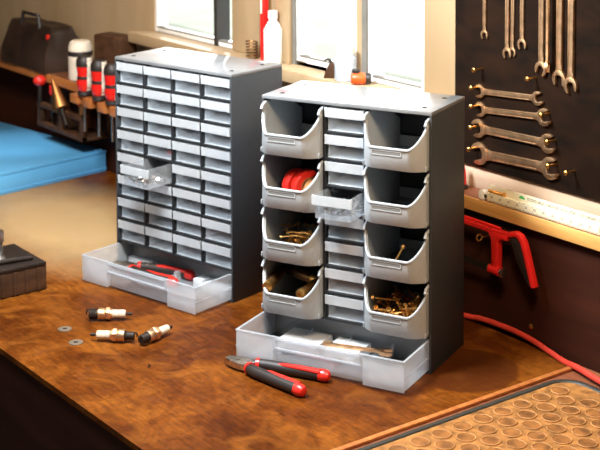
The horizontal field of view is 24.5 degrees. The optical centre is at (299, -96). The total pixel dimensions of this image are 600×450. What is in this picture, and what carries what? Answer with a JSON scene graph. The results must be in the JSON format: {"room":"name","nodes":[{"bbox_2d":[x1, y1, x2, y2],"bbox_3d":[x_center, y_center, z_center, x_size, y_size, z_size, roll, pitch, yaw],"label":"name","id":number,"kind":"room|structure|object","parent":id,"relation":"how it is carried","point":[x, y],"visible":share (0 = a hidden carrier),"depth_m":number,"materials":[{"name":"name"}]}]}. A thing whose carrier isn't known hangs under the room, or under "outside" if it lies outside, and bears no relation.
{"room":"workshop","nodes":[
{"label":"workshop","id":0,"kind":"room"},
{"bbox_2d":[0,0,408,90],"bbox_3d":[0.125,0.384,2.746,0.032,2.450,6.000,-3,5,-37],"label":"wall","id":1,"kind":"structure","parent":0,"point":[88,18],"depth_m":3.58,"materials":[{"name":"beige paint"}]},
{"bbox_2d":[155,0,231,48],"bbox_3d":[-0.238,0.008,3.203,0.036,0.614,0.347,-3,5,-37],"label":"window","id":2,"kind":"structure","parent":1,"relation":"in","point":[221,37],"depth_m":3.15,"materials":[{"name":"white paint"}]},
{"bbox_2d":[232,0,259,55],"bbox_3d":[-0.118,0.020,3.013,0.008,0.614,0.103,-3,5,-37],"label":"trim","id":3,"kind":"structure","parent":1,"relation":"attached to","point":[245,13],"depth_m":3.02,"materials":[{"name":"beige wood"}]},
{"bbox_2d":[128,29,407,90],"bbox_3d":[-0.053,0.345,2.934,0.085,0.026,1.102,-3,5,-37],"label":"trim","id":4,"kind":"structure","parent":1,"relation":"attached to","point":[291,73],"depth_m":3.04,"materials":[{"name":"beige wood"}]},
{"bbox_2d":[245,40,257,58],"bbox_3d":[-0.103,0.310,2.964,0.028,0.040,0.028,-3,5,-37],"label":"coil","id":5,"kind":"object","parent":4,"relation":"on","point":[256,44],"visible":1,"depth_m":2.96,"materials":[{"name":"gold metal"}]},
{"bbox_2d":[260,0,268,59],"bbox_3d":[-0.076,0.222,2.938,0.017,0.220,0.010,-3,5,-37],"label":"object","id":6,"kind":"object","parent":4,"relation":"on","point":[264,19],"visible":0.64,"depth_m":2.94,"materials":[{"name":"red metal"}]},
{"bbox_2d":[264,10,282,62],"bbox_3d":[-0.057,0.278,2.910,0.040,0.111,0.040,-3,5,-37],"label":"bottle","id":7,"kind":"object","parent":4,"relation":"on","point":[273,52],"visible":0.91,"depth_m":2.90,"materials":[{"name":"plastic"}]},
{"bbox_2d":[324,58,339,77],"bbox_3d":[0.063,0.324,2.739,0.032,0.039,0.012,0,4,10],"label":"scraper","id":8,"kind":"object","parent":4,"relation":"on","point":[332,71],"visible":1,"depth_m":2.73,"materials":[{"name":"metal"}]},
{"bbox_2d":[334,45,354,79],"bbox_3d":[0.089,0.312,2.710,0.044,0.067,0.044,-3,5,-37],"label":"plastic jar","id":9,"kind":"object","parent":4,"relation":"on","point":[342,49],"visible":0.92,"depth_m":2.69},
{"bbox_2d":[351,69,370,83],"bbox_3d":[0.118,0.333,2.671,0.039,0.029,0.023,0,4,2],"label":"hose nozzle","id":10,"kind":"object","parent":4,"relation":"on","point":[357,77],"visible":1,"depth_m":2.66,"materials":[{"name":"orange plastic"}]},
{"bbox_2d":[275,0,291,63],"bbox_3d":[-0.034,0.027,2.897,0.012,0.614,0.048,-3,5,-37],"label":"trim","id":11,"kind":"structure","parent":1,"relation":"attached to","point":[284,7],"depth_m":2.90,"materials":[{"name":"beige wood"}]},
{"bbox_2d":[292,0,296,63],"bbox_3d":[-0.012,0.028,2.877,0.006,0.614,0.008,-3,5,-37],"label":"trim","id":12,"kind":"structure","parent":1,"relation":"attached to","point":[294,2],"depth_m":2.89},
{"bbox_2d":[297,0,356,72],"bbox_3d":[0.061,0.028,2.807,0.031,0.606,0.208,-3,5,-37],"label":"window","id":13,"kind":"structure","parent":1,"relation":"in","point":[303,6],"depth_m":2.88,"materials":[{"name":"white paint"}]},
{"bbox_2d":[362,0,367,72],"bbox_3d":[0.127,0.039,2.692,0.006,0.614,0.013,-3,5,-37],"label":"trim","id":14,"kind":"structure","parent":1,"relation":"attached to","point":[364,2],"depth_m":2.70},
{"bbox_2d":[368,0,423,91],"bbox_3d":[0.195,0.043,2.629,0.031,0.614,0.180,-3,5,-37],"label":"window","id":15,"kind":"structure","parent":1,"relation":"in","point":[376,8],"depth_m":2.69,"materials":[{"name":"white paint"}]},
{"bbox_2d":[424,0,454,94],"bbox_3d":[0.257,0.050,2.511,0.010,0.614,0.084,-3,5,-37],"label":"trim","id":16,"kind":"structure","parent":1,"relation":"attached to","point":[439,15],"depth_m":2.52,"materials":[{"name":"beige wood"}]},
{"bbox_2d":[455,0,599,200],"bbox_3d":[0.614,0.171,2.039,0.012,0.638,1.106,-3,5,-37],"label":"board","id":17,"kind":"object","parent":1,"relation":"attached to","point":[574,116],"visible":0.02,"depth_m":2.33,"materials":[{"name":"brown wood"}]},
{"bbox_2d":[480,0,488,38],"bbox_3d":[0.323,0.169,2.415,0.004,0.135,0.017,-3,5,-37],"label":"spanner","id":18,"kind":"object","parent":17,"relation":"hanging from","point":[484,30],"visible":1,"depth_m":2.42,"materials":[{"name":"metal"}]},
{"bbox_2d":[502,0,511,57],"bbox_3d":[0.356,0.194,2.373,0.004,0.143,0.020,-3,5,-37],"label":"spanner","id":19,"kind":"object","parent":17,"relation":"hanging from","point":[507,2],"visible":1,"depth_m":2.37,"materials":[{"name":"metal"}]},
{"bbox_2d":[475,84,543,105],"bbox_3d":[0.358,0.327,2.378,0.005,0.034,0.163,-3,5,-37],"label":"spanner","id":20,"kind":"object","parent":17,"relation":"hanging from","point":[532,97],"visible":1,"depth_m":2.37,"materials":[{"name":"metal"}]},
{"bbox_2d":[508,0,515,56],"bbox_3d":[0.363,0.193,2.363,0.003,0.137,0.017,-3,5,-37],"label":"spanner","id":21,"kind":"object","parent":17,"relation":"hanging from","point":[512,48],"visible":1,"depth_m":2.36,"materials":[{"name":"metal"}]},
{"bbox_2d":[471,119,555,153],"bbox_3d":[0.364,0.397,2.373,0.006,0.033,0.198,-3,3,-37],"label":"spanner","id":22,"kind":"object","parent":17,"relation":"hanging from","point":[484,129],"visible":0.98,"depth_m":2.37,"materials":[{"name":"metal"}]},
{"bbox_2d":[475,102,551,125],"bbox_3d":[0.363,0.357,2.373,0.005,0.041,0.181,-3,5,-37],"label":"spanner","id":23,"kind":"object","parent":17,"relation":"hanging from","point":[485,110],"visible":0.94,"depth_m":2.37,"materials":[{"name":"metal"}]},
{"bbox_2d":[517,0,526,49],"bbox_3d":[0.377,0.176,2.344,0.004,0.144,0.020,-3,5,-37],"label":"spanner","id":24,"kind":"object","parent":17,"relation":"hanging from","point":[522,2],"visible":1,"depth_m":2.34,"materials":[{"name":"metal"}]},
{"bbox_2d":[535,0,546,76],"bbox_3d":[0.403,0.180,2.308,0.005,0.216,0.027,-3,5,-37],"label":"spanner","id":25,"kind":"object","parent":17,"relation":"hanging from","point":[541,18],"visible":0.92,"depth_m":2.31,"materials":[{"name":"metal"}]},
{"bbox_2d":[538,112,549,117],"bbox_3d":[0.408,0.349,2.300,0.028,0.008,0.008,-3,5,-37],"label":"nail","id":26,"kind":"object","parent":17,"relation":"attached to","point":[540,114],"visible":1,"depth_m":2.29,"materials":[{"name":"gold metal"}]},
{"bbox_2d":[544,0,549,72],"bbox_3d":[0.409,0.178,2.284,0.005,0.204,0.023,1,4,23],"label":"spanner","id":27,"kind":"object","parent":17,"relation":"hanging from","point":[547,62],"visible":1,"depth_m":2.28,"materials":[{"name":"metal"}]},
{"bbox_2d":[544,139,555,144],"bbox_3d":[0.416,0.392,2.292,0.028,0.008,0.008,-3,5,-37],"label":"nail","id":28,"kind":"object","parent":17,"relation":"attached to","point":[546,141],"visible":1,"depth_m":2.29,"materials":[{"name":"gold metal"}]},
{"bbox_2d":[545,163,556,168],"bbox_3d":[0.418,0.432,2.293,0.028,0.008,0.008,-3,5,-37],"label":"nail","id":29,"kind":"object","parent":17,"relation":"attached to","point":[547,165],"visible":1,"depth_m":2.29,"materials":[{"name":"gold metal"}]},
{"bbox_2d":[552,0,566,86],"bbox_3d":[0.427,0.182,2.274,0.006,0.236,0.028,-3,5,-37],"label":"spanner","id":30,"kind":"object","parent":17,"relation":"hanging from","point":[559,71],"visible":1,"depth_m":2.27,"materials":[{"name":"metal"}]},
{"bbox_2d":[563,170,574,175],"bbox_3d":[0.442,0.437,2.261,0.028,0.008,0.008,-3,5,-37],"label":"nail","id":31,"kind":"object","parent":17,"relation":"attached to","point":[565,172],"visible":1,"depth_m":2.25,"materials":[{"name":"gold metal"}]},
{"bbox_2d":[563,0,577,93],"bbox_3d":[0.442,0.188,2.255,0.006,0.246,0.028,-3,5,-37],"label":"spanner","id":32,"kind":"object","parent":17,"relation":"hanging from","point":[570,78],"visible":1,"depth_m":2.25,"materials":[{"name":"metal"}]},
{"bbox_2d":[464,163,599,216],"bbox_3d":[0.677,0.514,1.984,0.006,0.040,1.308,-3,5,-37],"label":"trim","id":33,"kind":"structure","parent":1,"relation":"attached to","point":[478,177],"depth_m":2.36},
{"bbox_2d":[0,67,599,372],"bbox_3d":[0.097,1.060,2.765,0.045,1.100,6.000,-3,5,-37],"label":"wall","id":34,"kind":"structure","parent":0,"point":[563,311],"depth_m":2.33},
{"bbox_2d":[0,49,92,95],"bbox_3d":[-0.806,0.433,3.834,0.069,0.022,1.450,-3,5,-37],"label":"shelf","id":35,"kind":"object","parent":34,"relation":"attached to","point":[61,79],"visible":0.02,"depth_m":3.57,"materials":[{"name":"orange wood"}]},
{"bbox_2d":[0,10,78,73],"bbox_3d":[-0.691,0.357,3.705,0.121,0.145,0.270,-3,5,-37],"label":"toolbox","id":36,"kind":"object","parent":35,"relation":"on","point":[37,44],"visible":0.95,"depth_m":3.63,"materials":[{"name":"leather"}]},
{"bbox_2d":[68,39,92,80],"bbox_3d":[-0.557,0.392,3.506,0.063,0.099,0.063,-3,5,-37],"label":"tin","id":37,"kind":"object","parent":35,"relation":"on","point":[77,47],"visible":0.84,"depth_m":3.48,"materials":[{"name":"beige plastic"}]},
{"bbox_2d":[70,92,114,116],"bbox_3d":[-0.480,0.479,3.312,0.036,0.022,0.234,-3,5,-37],"label":"rack","id":38,"kind":"object","parent":35,"relation":"attached to","point":[87,101],"visible":0.59,"depth_m":3.32,"materials":[{"name":"orange wood"}]},
{"bbox_2d":[76,55,91,131],"bbox_3d":[-0.522,0.460,3.363,0.042,0.186,0.042,-3,5,-37],"label":"screwdriver","id":39,"kind":"object","parent":38,"relation":"in","point":[83,62],"visible":0.89,"depth_m":3.35,"materials":[{"name":"red plastic"}]},
{"bbox_2d":[90,59,106,136],"bbox_3d":[-0.479,0.463,3.304,0.042,0.186,0.042,-3,5,-37],"label":"screwdriver","id":40,"kind":"object","parent":38,"relation":"in","point":[97,65],"visible":0.78,"depth_m":3.29,"materials":[{"name":"red plastic"}]},
{"bbox_2d":[103,63,114,141],"bbox_3d":[-0.440,0.466,3.252,0.042,0.186,0.042,-3,5,-37],"label":"screwdriver","id":41,"kind":"object","parent":38,"relation":"in","point":[109,68],"visible":0.56,"depth_m":3.23,"materials":[{"name":"red plastic"}]},
{"bbox_2d":[94,32,135,62],"bbox_3d":[-0.453,0.384,3.392,0.100,0.130,0.056,3,5,42],"label":"mallet","id":42,"kind":"object","parent":35,"relation":"on","point":[107,45],"visible":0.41,"depth_m":3.37,"materials":[{"name":"brown wood"}]},
{"bbox_2d":[37,97,110,141],"bbox_3d":[-0.571,0.543,3.505,0.092,0.062,0.244,-3,5,-37],"label":"holder","id":43,"kind":"object","parent":34,"relation":"attached to","point":[74,130],"visible":0.73,"depth_m":3.48,"materials":[{"name":"brown wood"}]},
{"bbox_2d":[33,75,45,119],"bbox_3d":[-0.670,0.498,3.564,0.034,0.116,0.033,-3,5,-37],"label":"awl","id":44,"kind":"object","parent":43,"relation":"in","point":[39,80],"visible":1,"depth_m":3.56,"materials":[{"name":"red plastic"}]},
{"bbox_2d":[49,85,54,132],"bbox_3d":[-0.632,0.523,3.535,0.018,0.124,0.018,-3,5,-37],"label":"centre punch","id":45,"kind":"object","parent":43,"relation":"in","point":[52,114],"visible":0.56,"depth_m":3.53,"materials":[{"name":"red plastic"}]},
{"bbox_2d":[51,76,69,125],"bbox_3d":[-0.598,0.492,3.459,0.044,0.116,0.078,-1,4,-13],"label":"drill","id":46,"kind":"object","parent":43,"relation":"in","point":[60,103],"visible":1,"depth_m":3.45,"materials":[{"name":"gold metal"}]},
{"bbox_2d":[79,103,83,114],"bbox_3d":[-0.537,0.487,3.401,0.015,0.063,0.015,-3,5,-37],"label":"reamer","id":47,"kind":"object","parent":43,"relation":"on","point":[80,105],"visible":0.45,"depth_m":3.40,"materials":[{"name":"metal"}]},
{"bbox_2d":[476,234,488,240],"bbox_3d":[0.320,0.568,2.369,0.044,0.014,0.003,-2,4,-28],"label":"screw eye","id":48,"kind":"object","parent":34,"relation":"attached to","point":[482,237],"visible":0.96,"depth_m":2.36,"materials":[{"name":"gold metal"}]},
{"bbox_2d":[464,185,599,250],"bbox_3d":[0.584,0.540,2.067,0.059,0.022,1.550,-3,5,-37],"label":"wall ledge","id":49,"kind":"object","parent":34,"relation":"attached to","point":[472,201],"visible":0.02,"depth_m":2.29,"materials":[{"name":"brown wood"}]},
{"bbox_2d":[464,165,467,188],"bbox_3d":[0.284,0.481,2.458,0.020,0.048,0.024,-3,5,-37],"label":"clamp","id":50,"kind":"object","parent":49,"relation":"on","point":[465,182],"visible":0.17,"depth_m":2.45,"materials":[{"name":"red plastic"}]},
{"bbox_2d":[464,215,537,287],"bbox_3d":[0.249,0.577,2.443,0.019,0.086,0.452,-3,5,-37],"label":"hacksaw","id":51,"kind":"object","parent":49,"relation":"hanging from","point":[520,245],"visible":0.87,"depth_m":2.32,"materials":[{"name":"red metal"}]},
{"bbox_2d":[479,184,599,235],"bbox_3d":[0.395,0.502,2.290,0.014,0.026,0.270,-3,5,-37],"label":"folding rule","id":52,"kind":"object","parent":49,"relation":"on","point":[574,218],"visible":1,"depth_m":2.28,"materials":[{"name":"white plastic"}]},
{"bbox_2d":[488,189,505,196],"bbox_3d":[0.337,0.494,2.368,0.008,0.008,0.038,-3,5,-37],"label":"peg","id":53,"kind":"object","parent":52,"relation":"on","point":[489,190],"visible":1,"depth_m":2.36,"materials":[{"name":"orange wood"}]},
{"bbox_3d":[-1.080,1.689,1.921,3.900,0.040,6.200,-3,5,-37],"label":"floor","id":54,"kind":"structure","parent":0,"visible":0},
{"bbox_2d":[0,170,599,449],"bbox_3d":[-0.614,1.140,3.082,0.712,0.905,4.550,-3,5,-37],"label":"workbench","id":55,"kind":"object","parent":54,"relation":"on","point":[94,394],"depth_m":2.23,"materials":[{"name":"brown wood"}]},
{"bbox_2d":[0,230,46,298],"bbox_3d":[-0.568,0.666,2.604,0.134,0.112,0.138,-3,5,-37],"label":"block","id":56,"kind":"object","parent":55,"relation":"on","point":[21,271],"visible":1,"depth_m":2.57,"materials":[{"name":"brown wood"}]},
{"bbox_2d":[0,122,105,194],"bbox_3d":[-0.811,0.640,3.482,0.503,0.053,0.423,3,5,44],"label":"case","id":57,"kind":"object","parent":55,"relation":"on","point":[29,159],"visible":1,"depth_m":3.40,"materials":[{"name":"plastic"}]},
{"bbox_2d":[58,326,71,331],"bbox_3d":[-0.406,0.734,2.390,0.024,0.001,0.024,-3,5,-37],"label":"washer","id":58,"kind":"object","parent":55,"relation":"on","point":[63,328],"visible":1,"depth_m":2.39,"materials":[{"name":"metal"}]},
{"bbox_2d":[69,339,82,345],"bbox_3d":[-0.377,0.738,2.329,0.024,0.001,0.024,-3,5,-37],"label":"washer","id":59,"kind":"object","parent":55,"relation":"on","point":[75,342],"visible":1,"depth_m":2.33,"materials":[{"name":"metal"}]},
{"bbox_2d":[86,307,131,319],"bbox_3d":[-0.336,0.720,2.433,0.082,0.023,0.020,0,4,0],"label":"plug","id":60,"kind":"object","parent":55,"relation":"on","point":[107,313],"visible":1,"depth_m":2.43,"materials":[{"name":"metal"}]},
{"bbox_2d":[90,328,137,341],"bbox_3d":[-0.314,0.726,2.332,0.082,0.023,0.020,0,4,6],"label":"plug","id":61,"kind":"object","parent":55,"relation":"on","point":[120,335],"visible":1,"depth_m":2.33,"materials":[{"name":"ceramic"}]},
{"bbox_2d":[138,325,172,343],"bbox_3d":[-0.244,0.726,2.339,0.020,0.023,0.082,3,5,38],"label":"plug","id":62,"kind":"object","parent":55,"relation":"on","point":[154,333],"visible":1,"depth_m":2.33,"materials":[{"name":"metal"}]},
{"bbox_2d":[115,47,281,302],"bbox_3d":[-0.227,0.509,2.617,0.306,0.420,0.238,3,5,39],"label":"drawer cabinet","id":63,"kind":"object","parent":55,"relation":"on","point":[166,95],"visible":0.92,"depth_m":2.58,"materials":[{"name":"black plastic"}]},
{"bbox_2d":[113,260,195,287],"bbox_3d":[-0.287,0.702,2.644,0.176,0.020,0.072,2,4,33],"label":"pliers","id":64,"kind":"object","parent":63,"relation":"in","point":[161,274],"visible":0.99,"depth_m":2.63,"materials":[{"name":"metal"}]},
{"bbox_2d":[127,282,203,305],"bbox_3d":[-0.248,0.715,2.543,0.181,0.005,0.023,2,4,36],"label":"spanner","id":65,"kind":"object","parent":63,"relation":"in","point":[196,302],"visible":1,"depth_m":2.54,"materials":[{"name":"metal"}]},
{"bbox_2d":[117,81,229,102],"bbox_3d":[-0.197,0.348,2.643,0.299,0.004,0.138,3,5,39],"label":"drawers","id":66,"kind":"object","parent":63,"relation":"attached to","point":[180,91],"depth_m":2.60,"materials":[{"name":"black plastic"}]},
{"bbox_2d":[117,104,229,126],"bbox_3d":[-0.197,0.392,2.646,0.299,0.004,0.138,3,5,39],"label":"drawers","id":67,"kind":"object","parent":63,"relation":"attached to","point":[182,115],"depth_m":2.60,"materials":[{"name":"black plastic"}]},
{"bbox_2d":[117,126,230,151],"bbox_3d":[-0.197,0.436,2.649,0.299,0.004,0.138,3,5,39],"label":"drawers","id":68,"kind":"object","parent":63,"relation":"attached to","point":[182,139],"depth_m":2.60,"materials":[{"name":"black plastic"}]},
{"bbox_2d":[117,148,230,175],"bbox_3d":[-0.197,0.481,2.651,0.299,0.004,0.138,3,5,39],"label":"drawers","id":69,"kind":"object","parent":63,"relation":"attached to","point":[181,162],"depth_m":2.60,"materials":[{"name":"black plastic"}]},
{"bbox_2d":[192,201,200,206],"bbox_3d":[-0.187,0.562,2.597,0.028,0.012,0.033,-3,5,-37],"label":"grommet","id":70,"kind":"object","parent":63,"relation":"in","point":[194,203],"visible":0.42,"depth_m":2.59,"materials":[{"name":"grey plastic"}]},
{"bbox_2d":[225,355,330,396],"bbox_3d":[-0.045,0.737,2.182,0.177,0.020,0.086,2,4,35],"label":"pliers","id":71,"kind":"object","parent":55,"relation":"on","point":[268,371],"visible":1,"depth_m":2.17,"materials":[{"name":"rubber"}]},
{"bbox_2d":[262,80,464,373],"bbox_3d":[0.082,0.530,2.269,0.306,0.420,0.240,2,4,28],"label":"drawer cabinet","id":72,"kind":"object","parent":55,"relation":"on","point":[344,106],"visible":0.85,"depth_m":2.27,"materials":[{"name":"black plastic"}]},
{"bbox_2d":[260,99,322,158],"bbox_3d":[0.010,0.368,2.325,0.112,0.084,0.163,2,4,28],"label":"storage bin","id":73,"kind":"object","parent":72,"relation":"in","point":[284,133],"visible":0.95,"depth_m":2.28,"materials":[{"name":"grey plastic"}]},
{"bbox_2d":[260,153,322,212],"bbox_3d":[0.011,0.457,2.330,0.112,0.084,0.163,2,4,28],"label":"storage bin","id":74,"kind":"object","parent":72,"relation":"in","point":[274,167],"visible":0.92,"depth_m":2.27,"materials":[{"name":"grey plastic"}]},
{"bbox_2d":[282,168,301,188],"bbox_3d":[-0.004,0.468,2.312,0.054,0.054,0.016,-3,5,-38],"label":"tape roll","id":75,"kind":"object","parent":74,"relation":"in","point":[286,183],"visible":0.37,"depth_m":2.30,"materials":[{"name":"red plastic"}]},
{"bbox_2d":[291,168,317,190],"bbox_3d":[0.012,0.468,2.298,0.056,0.056,0.016,-2,4,-32],"label":"tape roll","id":76,"kind":"object","parent":74,"relation":"in","point":[301,177],"visible":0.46,"depth_m":2.29,"materials":[{"name":"red plastic"}]},
{"bbox_2d":[303,176,315,189],"bbox_3d":[0.029,0.474,2.285,0.048,0.048,0.016,-2,4,-32],"label":"tape roll","id":77,"kind":"object","parent":74,"relation":"in","point":[311,179],"visible":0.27,"depth_m":2.28,"materials":[{"name":"brown cardboard"}]},
{"bbox_2d":[261,206,323,265],"bbox_3d":[0.011,0.545,2.336,0.112,0.084,0.163,2,4,28],"label":"storage bin","id":78,"kind":"object","parent":72,"relation":"in","point":[310,253],"visible":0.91,"depth_m":2.28,"materials":[{"name":"grey plastic"}]},
{"bbox_2d":[261,258,323,318],"bbox_3d":[0.011,0.634,2.342,0.112,0.084,0.163,2,4,28],"label":"storage bin","id":79,"kind":"object","parent":72,"relation":"on","point":[282,300],"visible":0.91,"depth_m":2.28,"materials":[{"name":"grey plastic"}]},
{"bbox_2d":[262,265,285,291],"bbox_3d":[-0.041,0.629,2.329,0.020,0.026,0.077,1,4,21],"label":"bolt","id":80,"kind":"object","parent":79,"relation":"in","point":[273,280],"visible":1,"depth_m":2.31,"materials":[{"name":"gold metal"}]},
{"bbox_2d":[296,277,318,297],"bbox_3d":[0.022,0.635,2.300,0.020,0.028,0.077,2,4,36],"label":"bolt","id":81,"kind":"object","parent":79,"relation":"in","point":[303,291],"visible":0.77,"depth_m":2.28,"materials":[{"name":"gold metal"}]},
{"bbox_2d":[285,265,317,281],"bbox_3d":[0.003,0.626,2.336,0.074,0.021,0.020,3,5,41],"label":"bolt","id":82,"kind":"object","parent":81,"relation":"on","point":[291,271],"visible":0.66,"depth_m":2.33,"materials":[{"name":"gold metal"}]},
{"bbox_2d":[281,348,342,364],"bbox_3d":[0.021,0.733,2.244,0.113,0.004,0.019,2,4,27],"label":"spanner","id":83,"kind":"object","parent":72,"relation":"in","point":[285,350],"visible":1,"depth_m":2.24,"materials":[{"name":"metal"}]},
{"bbox_2d":[325,130,363,136],"bbox_3d":[0.104,0.368,2.301,0.069,0.004,0.138,2,4,28],"label":"shelf","id":84,"kind":"object","parent":72,"relation":"attached to","point":[328,133],"depth_m":2.25,"materials":[{"name":"black plastic"}]},
{"bbox_2d":[325,157,363,164],"bbox_3d":[0.104,0.413,2.304,0.069,0.004,0.138,2,4,28],"label":"shelf","id":85,"kind":"object","parent":72,"relation":"attached to","point":[328,160],"depth_m":2.25,"materials":[{"name":"black plastic"}]},
{"bbox_2d":[325,183,363,191],"bbox_3d":[0.104,0.457,2.307,0.069,0.004,0.138,2,4,28],"label":"shelf","id":86,"kind":"object","parent":72,"relation":"attached to","point":[329,187],"depth_m":2.25,"materials":[{"name":"black plastic"}]},
{"bbox_2d":[325,192,363,218],"bbox_3d":[0.104,0.501,2.310,0.069,0.004,0.138,2,4,28],"label":"drawer","id":87,"kind":"object","parent":72,"relation":"attached to","point":[359,196],"depth_m":2.27,"materials":[{"name":"black plastic"}]},
{"bbox_2d":[326,263,362,272],"bbox_3d":[0.105,0.590,2.315,0.069,0.004,0.138,2,4,28],"label":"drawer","id":88,"kind":"object","parent":72,"relation":"attached to","point":[330,267],"depth_m":2.26,"materials":[{"name":"black plastic"}]},
{"bbox_2d":[326,315,362,325],"bbox_3d":[0.105,0.678,2.321,0.069,0.004,0.138,2,4,28],"label":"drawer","id":89,"kind":"object","parent":72,"relation":"attached to","point":[349,319],"depth_m":2.27,"materials":[{"name":"black plastic"}]},
{"bbox_2d":[326,237,363,245],"bbox_3d":[0.105,0.545,2.312,0.069,0.004,0.138,2,4,28],"label":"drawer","id":90,"kind":"object","parent":72,"relation":"attached to","point":[330,241],"depth_m":2.26,"materials":[{"name":"black plastic"}]},
{"bbox_2d":[326,290,363,299],"bbox_3d":[0.105,0.634,2.318,0.069,0.004,0.138,2,4,28],"label":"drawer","id":91,"kind":"object","parent":72,"relation":"attached to","point":[330,294],"depth_m":2.26,"materials":[{"name":"black plastic"}]},
{"bbox_2d":[322,340,392,356],"bbox_3d":[0.093,0.717,2.236,0.122,0.005,0.025,1,4,21],"label":"spanner","id":92,"kind":"object","parent":72,"relation":"in","point":[385,352],"visible":1,"depth_m":2.23,"materials":[{"name":"metal"}]},
{"bbox_2d":[362,275,428,338],"bbox_3d":[0.177,0.639,2.253,0.112,0.084,0.163,2,4,28],"label":"storage bin","id":93,"kind":"object","parent":72,"relation":"on","point":[415,326],"visible":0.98,"depth_m":2.19,"materials":[{"name":"grey plastic"}]},
{"bbox_2d":[371,295,396,300],"bbox_3d":[0.137,0.637,2.238,0.043,0.009,0.009,0,4,6],"label":"screw","id":94,"kind":"object","parent":93,"relation":"in","point":[372,296],"visible":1,"depth_m":2.24,"materials":[{"name":"gold metal"}]},
{"bbox_2d":[394,289,406,302],"bbox_3d":[0.169,0.648,2.277,0.030,0.035,0.009,-2,4,-28],"label":"screw","id":95,"kind":"object","parent":93,"relation":"in","point":[395,290],"visible":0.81,"depth_m":2.27,"materials":[{"name":"gold metal"}]},
{"bbox_2d":[394,285,409,301],"bbox_3d":[0.167,0.641,2.280,0.009,0.017,0.042,-3,4,-33],"label":"screw","id":96,"kind":"object","parent":93,"relation":"in","point":[396,287],"visible":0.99,"depth_m":2.27,"materials":[{"name":"gold metal"}]},
{"bbox_2d":[406,287,419,302],"bbox_3d":[0.182,0.635,2.248,0.009,0.015,0.042,-2,4,-23],"label":"screw","id":97,"kind":"object","parent":93,"relation":"in","point":[417,300],"visible":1,"depth_m":2.24,"materials":[{"name":"gold metal"}]},
{"label":"screw","id":98,"kind":"object","parent":93,"relation":"in","visible":0},
{"bbox_2d":[408,292,416,307],"bbox_3d":[0.182,0.644,2.252,0.009,0.013,0.043,-1,4,-10],"label":"screw","id":99,"kind":"object","parent":98,"relation":"on","point":[414,304],"visible":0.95,"depth_m":2.24,"materials":[{"name":"gold metal"}]},
{"label":"screw","id":100,"kind":"object","parent":93,"relation":"in","visible":0},
{"bbox_2d":[408,301,413,314],"bbox_3d":[0.178,0.645,2.209,0.009,0.010,0.043,0,4,2],"label":"screw","id":101,"kind":"object","parent":100,"relation":"on","point":[410,303],"visible":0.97,"depth_m":2.23,"materials":[{"name":"gold metal"}]},
{"bbox_2d":[362,221,429,283],"bbox_3d":[0.177,0.550,2.248,0.112,0.084,0.163,2,4,28],"label":"storage bin","id":102,"kind":"object","parent":72,"relation":"in","point":[383,243],"visible":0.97,"depth_m":2.21,"materials":[{"name":"grey plastic"}]},
{"bbox_2d":[395,245,405,259],"bbox_3d":[0.155,0.559,2.197,0.027,0.037,0.008,-1,4,-14],"label":"screw","id":103,"kind":"object","parent":102,"relation":"in","point":[402,246],"visible":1,"depth_m":2.19,"materials":[{"name":"gold metal"}]},
{"bbox_2d":[362,166,429,227],"bbox_3d":[0.176,0.462,2.242,0.112,0.084,0.163,2,4,28],"label":"storage bin","id":104,"kind":"object","parent":72,"relation":"in","point":[386,202],"visible":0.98,"depth_m":2.19,"materials":[{"name":"grey plastic"}]},
{"bbox_2d":[362,110,429,172],"bbox_3d":[0.176,0.373,2.237,0.112,0.084,0.163,2,4,28],"label":"storage bin","id":105,"kind":"object","parent":72,"relation":"in","point":[385,147],"visible":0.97,"depth_m":2.19,"materials":[{"name":"grey plastic"}]},
{"bbox_2d":[356,379,599,449],"bbox_3d":[0.297,0.765,1.822,0.625,0.006,0.425,-3,5,-37],"label":"mat","id":106,"kind":"object","parent":55,"relation":"on","point":[559,414],"visible":1,"depth_m":2.00,"materials":[{"name":"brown rubber"}]},
{"bbox_2d":[464,312,599,384],"bbox_3d":[0.427,0.734,2.211,0.047,0.018,1.251,-3,4,-33],"label":"extension cord","id":107,"kind":"object","parent":55,"relation":"on","point":[495,323],"visible":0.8,"depth_m":2.29,"materials":[{"name":"red rubber"}]},
{"label":"outside","id":108,"kind":"structure","parent":0,"visible":0},
{"bbox_2d":[168,25,420,83],"bbox_3d":[-3.734,1.063,12.033,4.000,0.050,40.000,-3,5,-37],"label":"ground","id":109,"kind":"structure","parent":108,"point":[168,25],"depth_m":11.18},
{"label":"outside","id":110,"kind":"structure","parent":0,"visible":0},
{"bbox_2d":[168,0,421,81],"bbox_3d":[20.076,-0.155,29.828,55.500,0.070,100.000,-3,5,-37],"label":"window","id":111,"kind":"structure","parent":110,"point":[330,19],"depth_m":11.73,"materials":[{"name":"glass"}]},
{"bbox_3d":[0.306,0.431,2.443,0.028,0.008,0.008,-3,5,-37],"label":"nail","id":112,"kind":"object","parent":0,"visible":0},
{"bbox_2d":[471,142,559,179],"bbox_3d":[0.367,0.440,2.373,0.006,0.046,0.207,-3,5,-37],"label":"spanner","id":113,"kind":"object","parent":112,"relation":"hanging from","point":[487,155],"visible":0.96,"depth_m":2.37,"materials":[{"name":"metal"}]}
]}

